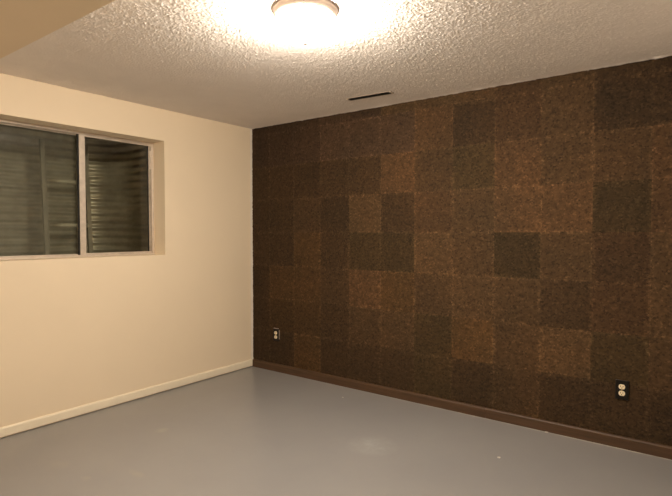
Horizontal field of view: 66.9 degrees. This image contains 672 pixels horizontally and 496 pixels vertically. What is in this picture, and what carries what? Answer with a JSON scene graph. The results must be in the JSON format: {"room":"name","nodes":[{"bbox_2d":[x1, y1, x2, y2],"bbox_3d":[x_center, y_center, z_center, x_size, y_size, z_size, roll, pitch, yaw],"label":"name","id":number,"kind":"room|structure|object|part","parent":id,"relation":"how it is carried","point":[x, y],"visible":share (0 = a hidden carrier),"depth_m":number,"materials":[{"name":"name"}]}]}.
{"room":"basement room","nodes":[
{"label":"basement room","id":0,"kind":"room"},
{"bbox_2d":[0,0,114,58],"bbox_3d":[-1.166,-0.972,1.204,3.820,0.320,1.295,1,2,37],"label":"soffit","id":1,"kind":"structure","parent":0,"point":[22,22],"depth_m":1.83,"materials":[{"name":"paint"}]},
{"bbox_2d":[0,73,250,437],"bbox_3d":[-2.041,-0.005,3.460,0.250,2.385,4.110,1,2,37],"label":"wall","id":2,"kind":"structure","parent":0,"point":[75,331],"depth_m":3.94,"materials":[{"name":"beige paint"}]},
{"bbox_2d":[0,124,147,255],"bbox_3d":[-2.265,-0.587,3.991,0.760,1.718,1.503,1,2,37],"label":"window well","id":3,"kind":"object","parent":2,"relation":"attached to","point":[117,170],"visible":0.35,"depth_m":4.46,"materials":[{"name":"metal"}]},
{"bbox_2d":[0,119,153,259],"bbox_3d":[-1.893,-0.393,3.733,0.077,0.918,1.226,1,2,37],"label":"window","id":4,"kind":"structure","parent":2,"relation":"in","point":[80,136],"depth_m":3.75,"materials":[{"name":"metal"}]},
{"bbox_3d":[-2.076,-0.385,3.522,0.018,0.890,0.630,1,2,37],"label":"fixed sash","id":5,"kind":"part","parent":4,"relation":"part of","materials":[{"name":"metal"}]},
{"bbox_3d":[-1.710,-0.398,3.967,0.024,0.886,0.590,1,2,37],"label":"sash","id":6,"kind":"part","parent":4,"relation":"part of","materials":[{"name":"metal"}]},
{"bbox_2d":[0,359,252,436],"bbox_3d":[-1.939,1.150,3.410,0.013,0.058,3.796,1,2,37],"label":"baseboard","id":7,"kind":"structure","parent":2,"relation":"attached to","point":[50,418],"depth_m":3.78,"materials":[{"name":"beige paint"}]},
{"bbox_2d":[250,129,252,365],"bbox_3d":[-0.811,-0.008,4.893,0.004,2.305,0.030,1,2,37],"label":"trim","id":8,"kind":"structure","parent":2,"relation":"attached to","point":[251,197],"depth_m":4.89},
{"bbox_2d":[0,0,671,128],"bbox_3d":[-0.034,-1.072,2.719,3.875,0.011,2.580,1,2,37],"label":"ceiling","id":9,"kind":"structure","parent":0,"point":[232,62],"depth_m":2.80,"materials":[{"name":"paint"}]},
{"bbox_2d":[272,0,337,44],"bbox_3d":[-0.137,-0.989,2.274,0.292,0.158,0.292,1,2,37],"label":"ceiling light","id":10,"kind":"object","parent":9,"relation":"attached to","point":[302,21],"visible":1,"depth_m":2.19,"materials":[{"name":"white glass"}]},
{"bbox_2d":[347,91,393,100],"bbox_3d":[0.244,-1.106,3.695,0.370,0.012,0.058,1,2,33],"label":"ceiling vent","id":11,"kind":"object","parent":9,"relation":"in","point":[387,92],"visible":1,"depth_m":3.69,"materials":[{"name":"black metal"}]},
{"bbox_2d":[0,366,671,495],"bbox_3d":[-0.451,1.281,2.309,4.220,0.120,4.110,1,2,37],"label":"floor","id":12,"kind":"structure","parent":0,"point":[249,431],"depth_m":2.96,"materials":[{"name":"grey paint"}]},
{"bbox_2d":[252,56,671,445],"bbox_3d":[0.726,0.033,3.759,3.834,2.286,0.015,1,2,37],"label":"wall","id":13,"kind":"structure","parent":0,"point":[508,248],"depth_m":3.52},
{"bbox_2d":[273,328,279,340],"bbox_3d":[-0.556,0.806,4.733,0.074,0.120,0.016,1,2,37],"label":"electrical outlet","id":14,"kind":"object","parent":13,"relation":"attached to","point":[276,332],"visible":1,"depth_m":4.72,"materials":[{"name":"black plastic"}]},
{"bbox_2d":[253,359,671,459],"bbox_3d":[0.726,1.141,3.783,3.806,0.071,0.027,1,2,37],"label":"baseboard","id":15,"kind":"structure","parent":13,"relation":"attached to","point":[628,443],"depth_m":3.52,"materials":[{"name":"brown wood"}]},
{"bbox_2d":[615,379,628,399],"bbox_3d":[1.709,0.848,3.039,0.070,0.115,0.016,1,2,37],"label":"electrical outlet","id":16,"kind":"object","parent":13,"relation":"attached to","point":[621,386],"visible":1,"depth_m":3.03,"materials":[{"name":"black plastic"}]},
{"label":"outside","id":17,"kind":"structure","parent":0,"visible":0},
{"bbox_3d":[-2.378,0.439,4.107,1.050,0.260,2.080,1,2,37],"label":"ground","id":18,"kind":"structure","parent":17,"visible":0},
{"bbox_3d":[-2.259,0.264,4.013,0.748,0.095,1.480,1,2,37],"label":"gravel bed","id":19,"kind":"object","parent":18,"relation":"on","visible":0},
{"bbox_2d":[39,138,92,254],"bbox_3d":[-2.209,-0.333,4.182,0.101,1.083,0.386,1,2,37],"label":"ladder","id":20,"kind":"object","parent":19,"relation":"on","point":[44,180],"visible":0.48,"depth_m":4.07,"materials":[{"name":"metal"}]},
{"bbox_3d":[-2.314,-0.328,4.042,0.099,1.083,0.036,1,2,37],"label":"rail","id":21,"kind":"part","parent":20,"relation":"part of","materials":[{"name":"metal"}]},
{"bbox_3d":[-2.105,-0.337,4.322,0.099,1.083,0.036,1,2,37],"label":"rail","id":22,"kind":"part","parent":20,"relation":"part of","materials":[{"name":"metal"}]}
]}

